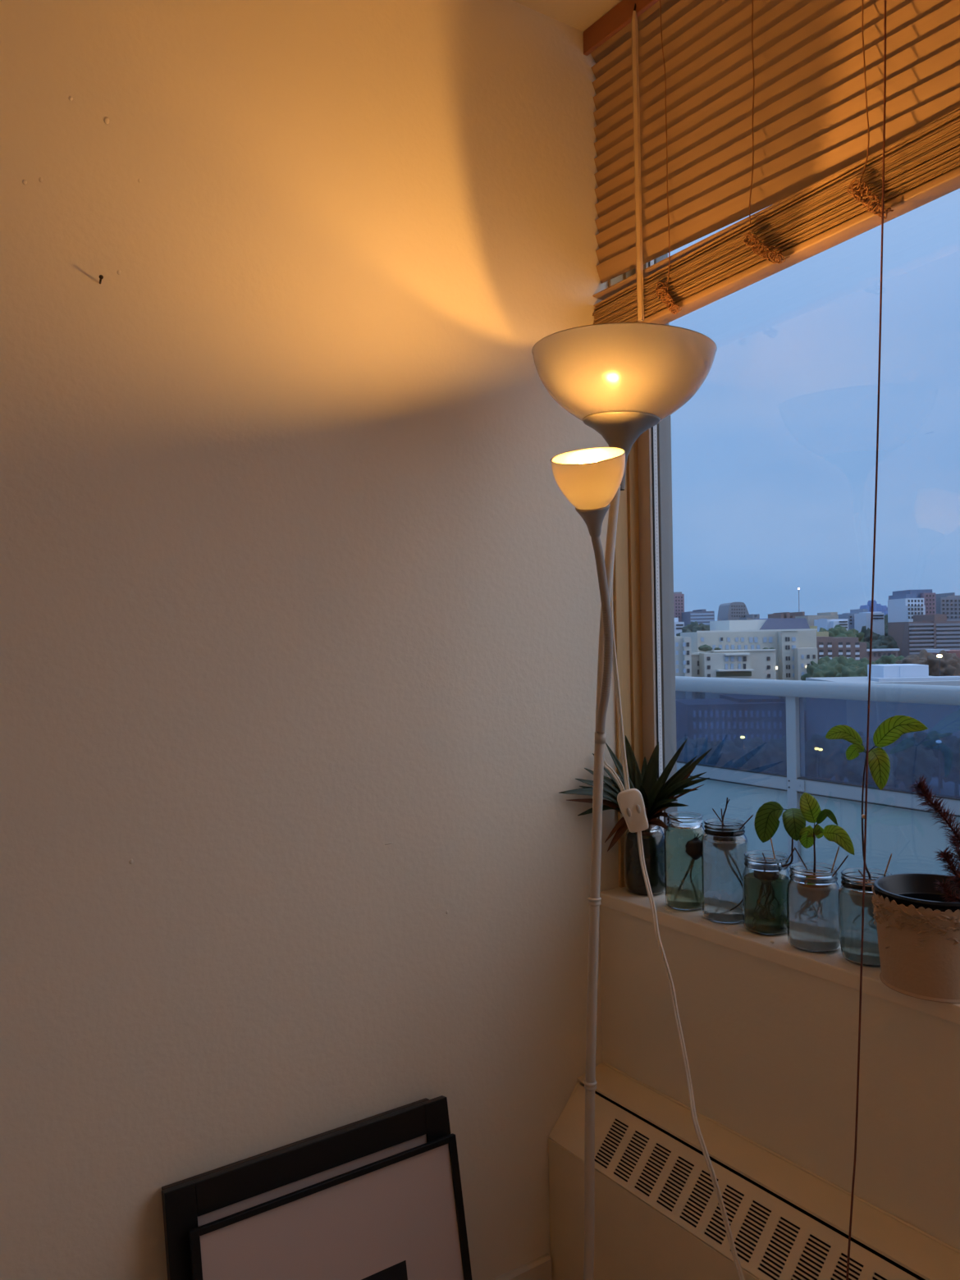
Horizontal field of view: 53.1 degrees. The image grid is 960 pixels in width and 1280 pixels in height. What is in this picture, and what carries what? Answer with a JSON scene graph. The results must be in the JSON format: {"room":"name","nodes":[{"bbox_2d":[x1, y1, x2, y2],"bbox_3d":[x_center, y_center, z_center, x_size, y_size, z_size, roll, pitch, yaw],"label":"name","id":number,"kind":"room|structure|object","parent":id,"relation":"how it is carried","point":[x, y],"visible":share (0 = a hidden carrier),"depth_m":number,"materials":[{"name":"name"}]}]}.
{"room":"living room","nodes":[
{"label":"living room","id":0,"kind":"room"},
{"bbox_2d":[0,0,630,1279],"bbox_3d":[-0.581,0.054,1.418,2.220,2.466,0.120,-1,0,-34],"label":"wall","id":1,"kind":"structure","parent":0,"point":[299,579],"depth_m":1.53,"materials":[{"name":"paint"}]},
{"bbox_2d":[492,1252,552,1279],"bbox_3d":[-0.648,1.235,1.284,1.894,0.108,0.012,-1,0,-34],"label":"baseboard","id":2,"kind":"structure","parent":1,"relation":"attached to","point":[539,1268],"depth_m":1.79,"materials":[{"name":"paint"}]},
{"bbox_2d":[599,886,959,1249],"bbox_3d":[0.894,0.870,1.102,0.177,0.782,2.062,-1,0,-34],"label":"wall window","id":3,"kind":"structure","parent":1,"relation":"in","point":[771,1049],"depth_m":1.52,"materials":[{"name":"paint"}]},
{"bbox_2d":[608,253,677,887],"bbox_3d":[0.898,-0.344,1.116,0.127,1.720,2.057,-1,0,-34],"label":"window","id":4,"kind":"structure","parent":3,"relation":"attached to","point":[644,541],"depth_m":1.95,"materials":[{"name":"beige paint"}]},
{"bbox_2d":[623,822,664,895],"bbox_3d":[0.326,0.425,1.897,0.085,0.142,0.085,-1,0,-34],"label":"glass jar","id":5,"kind":"object","parent":3,"relation":"on","point":[652,837],"visible":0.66,"depth_m":1.86,"materials":[{"name":"white"}]},
{"bbox_2d":[559,735,712,851],"bbox_3d":[0.311,0.334,1.790,0.214,0.285,0.256,-1,0,-34],"label":"potted plant","id":6,"kind":"object","parent":5,"relation":"in","point":[658,795],"visible":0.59,"depth_m":1.86,"materials":[{"name":"green plant"}]},
{"bbox_2d":[663,811,704,910],"bbox_3d":[0.383,0.410,1.790,0.077,0.170,0.077,-1,0,-34],"label":"glass jar","id":7,"kind":"object","parent":3,"relation":"on","point":[683,873],"visible":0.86,"depth_m":1.76,"materials":[{"name":"white"}]},
{"bbox_2d":[685,833,702,859],"bbox_3d":[0.389,0.420,1.771,0.036,0.138,0.070,-1,0,-14],"label":"seed","id":8,"kind":"object","parent":7,"relation":"in","point":[693,848],"visible":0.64,"depth_m":1.74,"materials":[{"name":"brown"}]},
{"bbox_2d":[701,818,748,923],"bbox_3d":[0.436,0.409,1.710,0.081,0.172,0.081,-1,0,-18],"label":"glass jar","id":9,"kind":"object","parent":3,"relation":"on","point":[724,848],"visible":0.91,"depth_m":1.68,"materials":[{"name":"white"}]},
{"bbox_2d":[712,797,753,909],"bbox_3d":[0.441,0.383,1.694,0.043,0.208,0.074,-1,0,-23],"label":"seedling","id":10,"kind":"object","parent":9,"relation":"in","point":[727,801],"visible":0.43,"depth_m":1.70,"materials":[{"name":"brown plant"}]},
{"bbox_2d":[548,1061,959,1279],"bbox_3d":[0.730,1.031,1.079,0.142,0.406,1.911,-1,0,-34],"label":"baseboard heater","id":11,"kind":"object","parent":3,"relation":"attached to","point":[658,1216],"visible":0.97,"depth_m":1.57,"materials":[{"name":"metal"}]},
{"bbox_2d":[742,850,790,935],"bbox_3d":[0.489,0.430,1.641,0.080,0.128,0.080,-1,0,-34],"label":"glass jar","id":12,"kind":"object","parent":3,"relation":"on","point":[765,881],"visible":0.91,"depth_m":1.61,"materials":[{"name":"white"}]},
{"bbox_2d":[754,801,805,867],"bbox_3d":[0.495,0.377,1.608,0.051,0.213,0.115,-1,0,-17],"label":"seedling","id":13,"kind":"object","parent":12,"relation":"in","point":[766,823],"visible":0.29,"depth_m":1.61,"materials":[{"name":"green plant"}]},
{"bbox_2d":[786,861,840,952],"bbox_3d":[0.539,0.430,1.552,0.083,0.128,0.083,-1,0,27],"label":"glass jar","id":14,"kind":"object","parent":3,"relation":"on","point":[812,918],"visible":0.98,"depth_m":1.52,"materials":[{"name":"white"}]},
{"bbox_2d":[794,792,854,877],"bbox_3d":[0.551,0.348,1.525,0.055,0.202,0.119,-1,0,-34],"label":"seedling","id":15,"kind":"object","parent":14,"relation":"in","point":[811,811],"visible":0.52,"depth_m":1.54,"materials":[{"name":"green plant"}]},
{"bbox_2d":[837,867,891,967],"bbox_3d":[0.597,0.426,1.481,0.085,0.134,0.085,-1,0,14],"label":"glass jar","id":16,"kind":"object","parent":3,"relation":"on","point":[850,892],"visible":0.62,"depth_m":1.45,"materials":[{"name":"white"}]},
{"bbox_2d":[825,715,927,878],"bbox_3d":[0.605,0.277,1.456,0.055,0.334,0.173,-1,0,-23],"label":"seedling","id":17,"kind":"object","parent":16,"relation":"in","point":[891,729],"visible":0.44,"depth_m":1.44,"materials":[{"name":"green plant"}]},
{"bbox_2d":[871,873,959,1003],"bbox_3d":[0.654,0.424,1.379,0.173,0.138,0.173,-1,0,-34],"label":"flower pot","id":18,"kind":"object","parent":3,"relation":"on","point":[918,932],"visible":0.95,"depth_m":1.33,"materials":[{"name":"beige"}]},
{"bbox_2d":[908,775,959,902],"bbox_3d":[0.670,0.300,1.335,0.080,0.223,0.147,-1,0,-34],"label":"potted plant","id":19,"kind":"object","parent":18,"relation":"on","point":[947,857],"visible":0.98,"depth_m":1.34,"materials":[{"name":"green plant"}]},
{"bbox_2d":[512,0,622,31],"bbox_3d":[-0.029,-1.259,0.483,2.320,0.150,2.262,-1,0,-34],"label":"ceiling","id":20,"kind":"structure","parent":0,"point":[580,15],"depth_m":1.82,"materials":[{"name":"beige paint"}]},
{"bbox_2d":[583,0,959,1279],"bbox_3d":[0.755,-0.137,1.025,0.216,2.127,2.041,-1,0,-34],"label":"blind","id":21,"kind":"object","parent":20,"relation":"hanging from","point":[840,119],"visible":0.98,"depth_m":1.58,"materials":[{"name":"brown wood"}]},
{"bbox_3d":[0.032,1.341,0.506,2.350,0.120,2.262,-1,0,-34],"label":"floor","id":22,"kind":"structure","parent":0,"visible":0},
{"bbox_2d":[161,1097,429,1190],"bbox_3d":[-0.249,1.038,1.502,0.454,0.483,0.097,-1,0,-34],"label":"picture frame","id":23,"kind":"object","parent":22,"relation":"on","point":[235,1163],"visible":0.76,"depth_m":1.52,"materials":[{"name":"brown wood"}]},
{"bbox_2d":[161,1095,450,1279],"bbox_3d":[-0.231,1.036,1.494,0.483,0.486,0.105,-1,0,-34],"label":"picture frame","id":24,"kind":"object","parent":22,"relation":"on","point":[198,1202],"visible":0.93,"depth_m":1.49,"materials":[{"name":"black wood"}]},
{"bbox_2d":[187,1133,472,1279],"bbox_3d":[-0.203,1.061,1.474,0.453,0.436,0.094,-1,0,-34],"label":"picture frame","id":25,"kind":"object","parent":22,"relation":"on","point":[400,1216],"visible":1,"depth_m":1.51,"materials":[{"name":"black"}]},
{"bbox_2d":[361,1260,407,1279],"bbox_3d":[-0.159,1.079,1.499,0.120,0.162,0.032,-1,0,-34],"label":"print","id":26,"kind":"object","parent":25,"relation":"attached to","point":[381,1269],"depth_m":1.53,"materials":[{"name":"black"}]},
{"bbox_2d":[531,322,745,1279],"bbox_3d":[0.219,0.400,1.523,0.342,1.742,0.370,-1,0,7],"label":"floor lamp","id":27,"kind":"object","parent":22,"relation":"on","point":[619,379],"visible":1,"depth_m":1.47,"materials":[{"name":"beige plastic"}]},
{"bbox_2d":[575,503,610,537],"bbox_3d":[0.166,-0.180,1.417,0.049,0.055,0.050,-1,0,-34],"label":"socket","id":28,"kind":"object","parent":27,"relation":"attached to","point":[593,514],"depth_m":1.41,"materials":[{"name":"beige plastic"}]},
{"bbox_2d":[582,411,660,490],"bbox_3d":[0.229,-0.300,1.553,0.125,0.116,0.125,-1,0,-34],"label":"socket","id":29,"kind":"object","parent":27,"relation":"attached to","point":[620,429],"depth_m":1.52,"materials":[{"name":"grey plastic"}]},
{"bbox_2d":[617,788,648,832],"bbox_3d":[0.240,0.268,1.510,0.048,0.069,0.016,-1,0,6],"label":"switch","id":30,"kind":"object","parent":27,"relation":"attached to","point":[630,801],"depth_m":1.50,"materials":[{"name":"beige plastic"}]},
{"label":"outside","id":31,"kind":"structure","parent":0,"visible":0},
{"bbox_3d":[1.039,1.401,2.434,1.550,0.200,8.000,-1,0,-34],"label":"trim","id":32,"kind":"structure","parent":31,"visible":0},
{"bbox_2d":[675,676,959,886],"bbox_3d":[1.675,0.714,2.703,0.079,1.146,8.084,-1,0,-34],"label":"balcony railing","id":33,"kind":"object","parent":32,"relation":"on","point":[896,825],"visible":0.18,"depth_m":3.34,"materials":[{"name":"white metal"}]},
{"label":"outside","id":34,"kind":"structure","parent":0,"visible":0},
{"bbox_2d":[831,776,959,796],"bbox_3d":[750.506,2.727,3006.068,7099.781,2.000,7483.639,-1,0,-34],"label":"terrain","id":35,"kind":"structure","parent":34,"point":[948,788],"depth_m":199.17,"materials":[{"name":"green plant"}]},
{"bbox_2d":[673,591,684,621],"bbox_3d":[103.680,1.073,532.885,28.079,54.320,29.274,-1,0,-34],"label":"tower block","id":36,"kind":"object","parent":35,"relation":"on","point":[678,598],"visible":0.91,"depth_m":519.89,"materials":[{"name":"white concrete"}]},
{"bbox_2d":[674,617,684,635],"bbox_3d":[95.741,8.875,478.560,24.937,39.651,29.476,-1,0,-34],"label":"building","id":37,"kind":"structure","parent":35,"relation":"on","point":[678,625],"depth_m":465.01,"materials":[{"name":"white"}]},
{"bbox_2d":[674,635,691,699],"bbox_3d":[57.495,14.687,294.100,18.278,31.615,23.668,-1,0,-34],"label":"apartment building","id":38,"kind":"structure","parent":35,"relation":"on","point":[683,656],"depth_m":283.70,"materials":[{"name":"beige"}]},
{"bbox_2d":[676,736,708,763],"bbox_3d":[40.968,25.657,197.590,11.158,11.424,11.265,-1,0,-34],"label":"tree","id":39,"kind":"object","parent":35,"relation":"on","point":[688,752],"visible":0.2,"depth_m":194.82,"materials":[{"name":"green plant"}]},
{"bbox_2d":[676,621,708,635],"bbox_3d":[98.511,10.096,436.464,15.603,37.603,16.474,-1,0,-34],"label":"tree","id":40,"kind":"object","parent":35,"relation":"on","point":[695,624],"visible":0.23,"depth_m":436.62,"materials":[{"name":"green plant"}]},
{"bbox_2d":[681,608,714,626],"bbox_3d":[115.925,5.990,511.116,23.292,44.290,25.403,-1,0,-34],"label":"office building","id":41,"kind":"structure","parent":35,"relation":"on","point":[703,616],"depth_m":499.98,"materials":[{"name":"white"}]},
{"bbox_2d":[689,737,711,758],"bbox_3d":[46.753,26.081,206.615,10.929,10.256,10.718,-1,0,-34],"label":"tree","id":42,"kind":"object","parent":35,"relation":"on","point":[699,742],"visible":0.15,"depth_m":205.94,"materials":[{"name":"green plant"}]},
{"bbox_2d":[706,740,750,768],"bbox_3d":[51.238,25.973,199.359,10.590,10.391,11.070,-1,0,-34],"label":"tree","id":43,"kind":"object","parent":35,"relation":"on","point":[725,753],"visible":0.53,"depth_m":195.99,"materials":[{"name":"green plant"}]},
{"bbox_2d":[675,694,786,743],"bbox_3d":[64.240,22.701,245.840,34.298,15.907,30.564,-1,0,-34],"label":"office building","id":44,"kind":"structure","parent":35,"relation":"on","point":[729,717],"depth_m":235.14,"materials":[{"name":"blue glass"}]},
{"bbox_2d":[717,602,749,621],"bbox_3d":[151.003,2.438,572.524,24.593,49.374,27.776,-1,0,-34],"label":"tower block","id":45,"kind":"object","parent":35,"relation":"on","point":[731,610],"visible":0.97,"depth_m":559.95,"materials":[{"name":"grey concrete"}]},
{"bbox_2d":[740,736,745,767],"bbox_3d":[43.826,23.742,160.044,0.760,15.589,0.723,-1,0,-34],"label":"street lamp","id":46,"kind":"object","parent":35,"relation":"on","point":[741,737],"visible":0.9,"depth_m":159.92,"materials":[{"name":"grey metal"}]},
{"bbox_2d":[733,737,757,769],"bbox_3d":[56.916,25.842,205.804,9.525,10.369,9.875,-1,0,-34],"label":"tree","id":47,"kind":"object","parent":35,"relation":"on","point":[749,743],"visible":0.12,"depth_m":204.37,"materials":[{"name":"green plant"}]},
{"bbox_2d":[680,618,818,708],"bbox_3d":[83.807,11.568,307.994,55.759,36.714,47.597,-1,0,-34],"label":"apartment building","id":48,"kind":"structure","parent":35,"relation":"on","point":[783,649],"depth_m":296.01,"materials":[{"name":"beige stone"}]},
{"bbox_2d":[739,613,759,620],"bbox_3d":[154.764,6.276,548.747,17.794,41.840,17.235,-1,0,-34],"label":"building","id":49,"kind":"structure","parent":35,"relation":"on","point":[753,616],"depth_m":544.18,"materials":[{"name":"grey concrete"}]},
{"bbox_2d":[749,736,766,769],"bbox_3d":[61.163,26.189,212.633,9.204,9.437,9.743,-1,0,-34],"label":"tree","id":50,"kind":"object","parent":35,"relation":"on","point":[757,740],"visible":0.06,"depth_m":212.12,"materials":[{"name":"green plant"}]},
{"bbox_2d":[747,738,786,772],"bbox_3d":[59.606,25.486,196.178,9.147,11.093,9.505,-1,0,-34],"label":"tree","id":51,"kind":"object","parent":35,"relation":"on","point":[771,756],"visible":0.8,"depth_m":193.56,"materials":[{"name":"green plant"}]},
{"bbox_2d":[774,735,786,773],"bbox_3d":[66.224,25.704,206.675,9.943,10.289,10.342,-1,0,-34],"label":"tree","id":52,"kind":"object","parent":35,"relation":"on","point":[783,740],"visible":0.03,"depth_m":207.56,"materials":[{"name":"green plant"}]},
{"bbox_2d":[768,611,805,618],"bbox_3d":[161.352,6.577,491.448,38.886,41.668,35.316,-1,0,-34],"label":"apartment building","id":53,"kind":"structure","parent":35,"relation":"on","point":[783,614],"depth_m":487.44,"materials":[{"name":"grey concrete"}]},
{"bbox_2d":[804,708,806,743],"bbox_3d":[101.420,23.110,237.640,46.700,13.810,34.721,-1,0,-34],"label":"building","id":54,"kind":"structure","parent":35,"relation":"on","point":[805,710],"depth_m":241.36,"materials":[{"name":"grey"}]},
{"bbox_2d":[795,612,838,626],"bbox_3d":[159.001,7.427,450.200,25.697,40.541,22.702,-1,0,-34],"label":"apartment building","id":55,"kind":"structure","parent":35,"relation":"on","point":[827,615],"depth_m":439.94,"materials":[{"name":"grey concrete"}]},
{"bbox_2d":[814,747,818,777],"bbox_3d":[52.670,24.086,150.042,0.720,14.691,0.685,-1,0,-34],"label":"street lamp","id":56,"kind":"object","parent":35,"relation":"on","point":[816,748],"visible":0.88,"depth_m":149.94,"materials":[{"name":"grey"}]},
{"bbox_2d":[804,739,831,779],"bbox_3d":[68.991,25.715,198.431,10.689,10.263,10.760,-1,0,-34],"label":"tree","id":57,"kind":"object","parent":35,"relation":"on","point":[807,774],"visible":0.02,"depth_m":194.89,"materials":[{"name":"green plant"}]},
{"bbox_2d":[809,626,828,636],"bbox_3d":[121.010,11.928,353.878,14.298,34.079,16.990,-1,0,-34],"label":"building","id":58,"kind":"structure","parent":35,"relation":"on","point":[818,633],"depth_m":347.00,"materials":[{"name":"beige concrete"}]},
{"bbox_2d":[810,658,827,667],"bbox_3d":[103.886,17.754,292.398,10.168,23.784,10.020,-1,0,-34],"label":"tree","id":59,"kind":"object","parent":35,"relation":"on","point":[815,665],"visible":0.16,"depth_m":290.85,"materials":[{"name":"green plant"}]},
{"bbox_2d":[818,748,822,778],"bbox_3d":[53.951,24.253,152.041,0.680,14.288,0.647,-1,0,-34],"label":"street lamp","id":60,"kind":"object","parent":35,"relation":"on","point":[820,749],"visible":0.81,"depth_m":151.93,"materials":[{"name":"grey"}]},
{"bbox_2d":[800,663,841,681],"bbox_3d":[89.969,18.220,252.192,10.972,23.841,10.604,-1,0,-34],"label":"tree","id":61,"kind":"object","parent":35,"relation":"on","point":[823,670],"visible":0.31,"depth_m":250.30,"materials":[{"name":"green plant"}]},
{"bbox_2d":[804,734,846,778],"bbox_3d":[65.031,24.475,182.659,9.341,13.074,9.431,-1,0,-34],"label":"tree","id":62,"kind":"object","parent":35,"relation":"on","point":[832,761],"visible":0.84,"depth_m":180.02,"materials":[{"name":"green plant"}]},
{"bbox_2d":[818,655,838,661],"bbox_3d":[108.684,17.159,298.621,11.224,24.723,10.472,-1,0,-34],"label":"tree","id":63,"kind":"object","parent":35,"relation":"on","point":[826,658],"visible":0.06,"depth_m":299.06,"materials":[{"name":"green plant"}]},
{"bbox_2d":[813,618,848,631],"bbox_3d":[156.726,9.347,426.738,17.854,37.061,20.912,-1,0,-34],"label":"apartment building","id":64,"kind":"structure","parent":35,"relation":"on","point":[825,624],"depth_m":420.00,"materials":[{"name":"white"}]},
{"bbox_2d":[822,658,844,672],"bbox_3d":[95.500,17.546,260.744,12.632,24.883,12.071,-1,0,-34],"label":"tree","id":65,"kind":"object","parent":35,"relation":"on","point":[834,663],"visible":0.09,"depth_m":259.13,"materials":[{"name":"green plant"}]},
{"bbox_2d":[818,626,848,637],"bbox_3d":[145.182,11.404,398.149,13.639,33.710,14.154,-1,0,-34],"label":"tree","id":66,"kind":"object","parent":35,"relation":"on","point":[834,633],"visible":0.24,"depth_m":394.55,"materials":[{"name":"green plant"}]},
{"bbox_2d":[830,739,849,781],"bbox_3d":[70.374,24.516,190.178,9.467,12.706,10.015,-1,0,-34],"label":"tree","id":67,"kind":"object","parent":35,"relation":"on","point":[845,743],"visible":0.1,"depth_m":187.42,"materials":[{"name":"green plant"}]},
{"bbox_2d":[816,636,867,660],"bbox_3d":[125.893,13.825,338.596,26.800,30.285,20.530,-1,0,-34],"label":"apartment building","id":68,"kind":"structure","parent":35,"relation":"on","point":[830,646],"depth_m":332.97,"materials":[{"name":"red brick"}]},
{"bbox_2d":[833,624,856,637],"bbox_3d":[152.600,10.755,408.532,15.869,34.613,15.591,-1,0,-34],"label":"tree","id":69,"kind":"object","parent":35,"relation":"on","point":[849,633],"visible":0.12,"depth_m":404.60,"materials":[{"name":"green plant"}]},
{"bbox_2d":[836,655,859,667],"bbox_3d":[110.341,17.039,290.590,12.369,24.997,11.786,-1,0,-34],"label":"tree","id":70,"kind":"object","parent":35,"relation":"on","point":[842,660],"visible":0.12,"depth_m":288.45,"materials":[{"name":"green plant"}]},
{"bbox_2d":[837,608,868,630],"bbox_3d":[206.648,4.672,530.668,24.728,43.341,22.376,-1,0,-34],"label":"apartment building","id":71,"kind":"structure","parent":35,"relation":"on","point":[850,616],"depth_m":522.57,"materials":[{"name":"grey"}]},
{"bbox_2d":[839,666,867,676],"bbox_3d":[97.254,18.369,250.120,9.687,23.297,10.044,-1,0,-34],"label":"tree","id":72,"kind":"object","parent":35,"relation":"on","point":[846,671],"visible":0.27,"depth_m":247.51,"materials":[{"name":"green plant"}]},
{"bbox_2d":[848,628,864,642],"bbox_3d":[162.084,11.200,423.061,15.796,33.200,15.491,-1,0,-34],"label":"tree","id":73,"kind":"object","parent":35,"relation":"on","point":[860,635],"visible":0.09,"depth_m":418.25,"materials":[{"name":"green plant"}]},
{"bbox_2d":[849,662,868,671],"bbox_3d":[103.509,17.979,261.289,10.887,23.715,11.165,-1,0,-34],"label":"tree","id":74,"kind":"object","parent":35,"relation":"on","point":[865,665],"visible":0.02,"depth_m":259.95,"materials":[{"name":"green plant"}]},
{"bbox_2d":[859,604,869,612],"bbox_3d":[971.693,-43.450,2428.839,45.365,88.943,48.605,-1,0,-34],"label":"skyscraper","id":75,"kind":"structure","parent":35,"relation":"on","point":[866,606],"depth_m":2409.83,"materials":[{"name":"blue"}]},
{"bbox_2d":[835,735,897,786],"bbox_3d":[72.591,24.374,180.022,11.431,13.027,11.125,-1,0,-34],"label":"tree","id":76,"kind":"object","parent":35,"relation":"on","point":[853,770],"visible":0.41,"depth_m":178.14,"materials":[{"name":"green plant"}]},
{"bbox_2d":[854,611,884,635],"bbox_3d":[206.634,5.815,509.157,19.385,41.308,19.428,-1,0,-34],"label":"apartment building","id":77,"kind":"structure","parent":35,"relation":"on","point":[862,619],"depth_m":499.98,"materials":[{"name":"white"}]},
{"bbox_2d":[867,599,877,612],"bbox_3d":[990.598,-49.818,2428.799,44.648,100.977,47.934,-1,0,-34],"label":"skyscraper","id":78,"kind":"structure","parent":35,"relation":"on","point":[869,603],"depth_m":2402.78,"materials":[{"name":"blue"}]},
{"bbox_2d":[859,626,885,642],"bbox_3d":[205.847,9.522,502.715,23.136,34.000,23.205,-1,0,-34],"label":"tree","id":79,"kind":"object","parent":35,"relation":"on","point":[867,632],"visible":0.14,"depth_m":498.39,"materials":[{"name":"green plant"}]},
{"bbox_2d":[868,635,884,643],"bbox_3d":[179.344,12.593,429.453,14.399,29.702,13.957,-1,0,-34],"label":"tree","id":80,"kind":"object","parent":35,"relation":"on","point":[881,637],"visible":0.06,"depth_m":428.38,"materials":[{"name":"green plant"}]},
{"bbox_2d":[864,639,888,649],"bbox_3d":[169.922,13.757,415.938,15.066,27.883,14.847,-1,0,-34],"label":"tree","id":81,"kind":"object","parent":35,"relation":"on","point":[877,644],"visible":0.16,"depth_m":412.78,"materials":[{"name":"green plant"}]},
{"bbox_2d":[877,603,882,611],"bbox_3d":[1043.559,-47.837,2528.777,46.652,93.881,49.224,-1,0,-34],"label":"skyscraper","id":82,"kind":"structure","parent":35,"relation":"on","point":[879,605],"depth_m":2499.72,"materials":[{"name":"blue"}]},
{"bbox_2d":[805,663,959,779],"bbox_3d":[94.891,17.953,223.109,39.091,24.534,38.171,-1,0,-34],"label":"building","id":83,"kind":"structure","parent":35,"relation":"on","point":[823,715],"depth_m":210.11,"materials":[{"name":"grey"}]},
{"bbox_2d":[867,663,928,679],"bbox_3d":[95.740,7.572,220.548,13.451,3.776,13.158,-1,0,-34],"label":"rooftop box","id":84,"kind":"object","parent":83,"relation":"on","point":[897,671],"depth_m":216.04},
{"bbox_2d":[866,648,899,661],"bbox_3d":[157.618,15.804,386.307,21.646,24.592,20.929,-1,0,-34],"label":"building","id":85,"kind":"structure","parent":35,"relation":"on","point":[876,654],"depth_m":379.99,"materials":[{"name":"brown brick"}]},
{"bbox_2d":[884,613,887,626],"bbox_3d":[259.972,4.086,618.635,28.757,41.506,29.670,-1,0,-34],"label":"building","id":86,"kind":"structure","parent":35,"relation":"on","point":[886,614],"depth_m":612.73,"materials":[{"name":"green"}]},
{"bbox_2d":[870,744,902,786],"bbox_3d":[79.421,25.179,189.089,10.991,11.058,10.943,-1,0,-34],"label":"tree","id":87,"kind":"object","parent":35,"relation":"on","point":[893,783],"visible":0.04,"depth_m":185.78,"materials":[{"name":"green plant"}]},
{"bbox_2d":[881,635,898,653],"bbox_3d":[180.551,11.540,416.943,16.708,31.911,16.690,-1,0,-34],"label":"tree","id":88,"kind":"object","parent":35,"relation":"on","point":[889,641],"visible":0.16,"depth_m":413.89,"materials":[{"name":"green plant"}]},
{"bbox_2d":[879,653,905,664],"bbox_3d":[125.434,16.810,290.293,11.332,24.901,11.040,-1,0,-34],"label":"tree","id":89,"kind":"object","parent":35,"relation":"on","point":[892,659],"visible":0.18,"depth_m":288.87,"materials":[{"name":"green plant"}]},
{"bbox_2d":[891,733,909,787],"bbox_3d":[86.411,24.568,200.035,11.260,11.893,11.027,-1,0,-34],"label":"tree","id":90,"kind":"object","parent":35,"relation":"on","point":[898,742],"visible":0.05,"depth_m":197.14,"materials":[{"name":"green plant"}]},
{"bbox_2d":[895,653,926,664],"bbox_3d":[126.116,16.718,280.835,9.287,25.170,10.403,-1,0,-34],"label":"tree","id":91,"kind":"object","parent":35,"relation":"on","point":[912,659],"visible":0.23,"depth_m":278.07,"materials":[{"name":"green plant"}]},
{"bbox_2d":[887,589,936,622],"bbox_3d":[210.805,1.097,471.488,30.932,51.032,26.156,-1,0,-34],"label":"tower block","id":92,"kind":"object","parent":35,"relation":"on","point":[902,605],"visible":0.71,"depth_m":461.95,"materials":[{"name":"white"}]},
{"bbox_2d":[893,739,940,790],"bbox_3d":[80.769,24.674,179.846,9.948,12.127,9.560,-1,0,-34],"label":"tree","id":93,"kind":"object","parent":35,"relation":"on","point":[914,762],"visible":0.8,"depth_m":177.36,"materials":[{"name":"green plant"}]},
{"bbox_2d":[905,649,931,662],"bbox_3d":[133.870,15.926,291.641,10.715,26.339,11.488,-1,0,-34],"label":"tree","id":94,"kind":"object","parent":35,"relation":"on","point":[923,654],"visible":0.09,"depth_m":289.65,"materials":[{"name":"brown plant"}]},
{"bbox_2d":[901,731,941,786],"bbox_3d":[87.107,24.164,188.538,10.575,12.810,10.523,-1,0,-34],"label":"tree","id":95,"kind":"object","parent":35,"relation":"on","point":[926,741],"visible":0.18,"depth_m":186.78,"materials":[{"name":"green plant"}]},
{"bbox_2d":[887,613,959,657],"bbox_3d":[194.137,8.182,409.593,38.207,38.209,35.084,-1,0,-34],"label":"apartment building","id":96,"kind":"structure","parent":35,"relation":"on","point":[925,631],"depth_m":399.79,"materials":[{"name":"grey concrete"}]},
{"bbox_2d":[935,740,941,794],"bbox_3d":[57.408,22.002,120.055,0.700,19.036,0.666,-1,0,-34],"label":"street lamp","id":97,"kind":"object","parent":35,"relation":"on","point":[938,742],"visible":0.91,"depth_m":119.95,"materials":[{"name":"grey metal"}]},
{"bbox_2d":[925,649,959,658],"bbox_3d":[151.430,15.833,308.138,17.211,25.682,20.440,-1,0,-34],"label":"building","id":98,"kind":"structure","parent":35,"relation":"on","point":[935,651],"depth_m":306.30,"materials":[{"name":"red brick"}]},
{"bbox_2d":[926,649,959,676],"bbox_3d":[134.337,15.999,280.161,9.908,26.312,10.900,-1,0,-34],"label":"tree","id":99,"kind":"object","parent":35,"relation":"on","point":[949,666],"visible":0.56,"depth_m":276.99,"materials":[{"name":"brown plant"}]},
{"bbox_2d":[937,731,952,788],"bbox_3d":[93.938,24.563,196.544,10.115,11.665,9.885,-1,0,-34],"label":"tree","id":100,"kind":"object","parent":35,"relation":"on","point":[945,737],"visible":0.06,"depth_m":195.27,"materials":[{"name":"green plant"}]},
{"bbox_2d":[932,736,959,796],"bbox_3d":[89.580,24.359,180.346,10.254,12.424,10.566,-1,0,-34],"label":"tree","id":101,"kind":"object","parent":35,"relation":"on","point":[949,750],"visible":0.84,"depth_m":178.36,"materials":[{"name":"green plant"}]},
{"bbox_2d":[935,592,959,621],"bbox_3d":[240.314,0.954,490.856,28.816,49.998,26.457,-1,0,-34],"label":"tower block","id":102,"kind":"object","parent":35,"relation":"on","point":[948,604],"visible":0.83,"depth_m":479.88,"materials":[{"name":"grey concrete"}]},
{"bbox_2d":[951,653,959,664],"bbox_3d":[141.641,16.441,288.457,10.179,25.060,10.227,-1,0,-34],"label":"tree","id":103,"kind":"object","parent":35,"relation":"on","point":[953,655],"visible":0.08,"depth_m":285.09,"materials":[{"name":"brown plant"}]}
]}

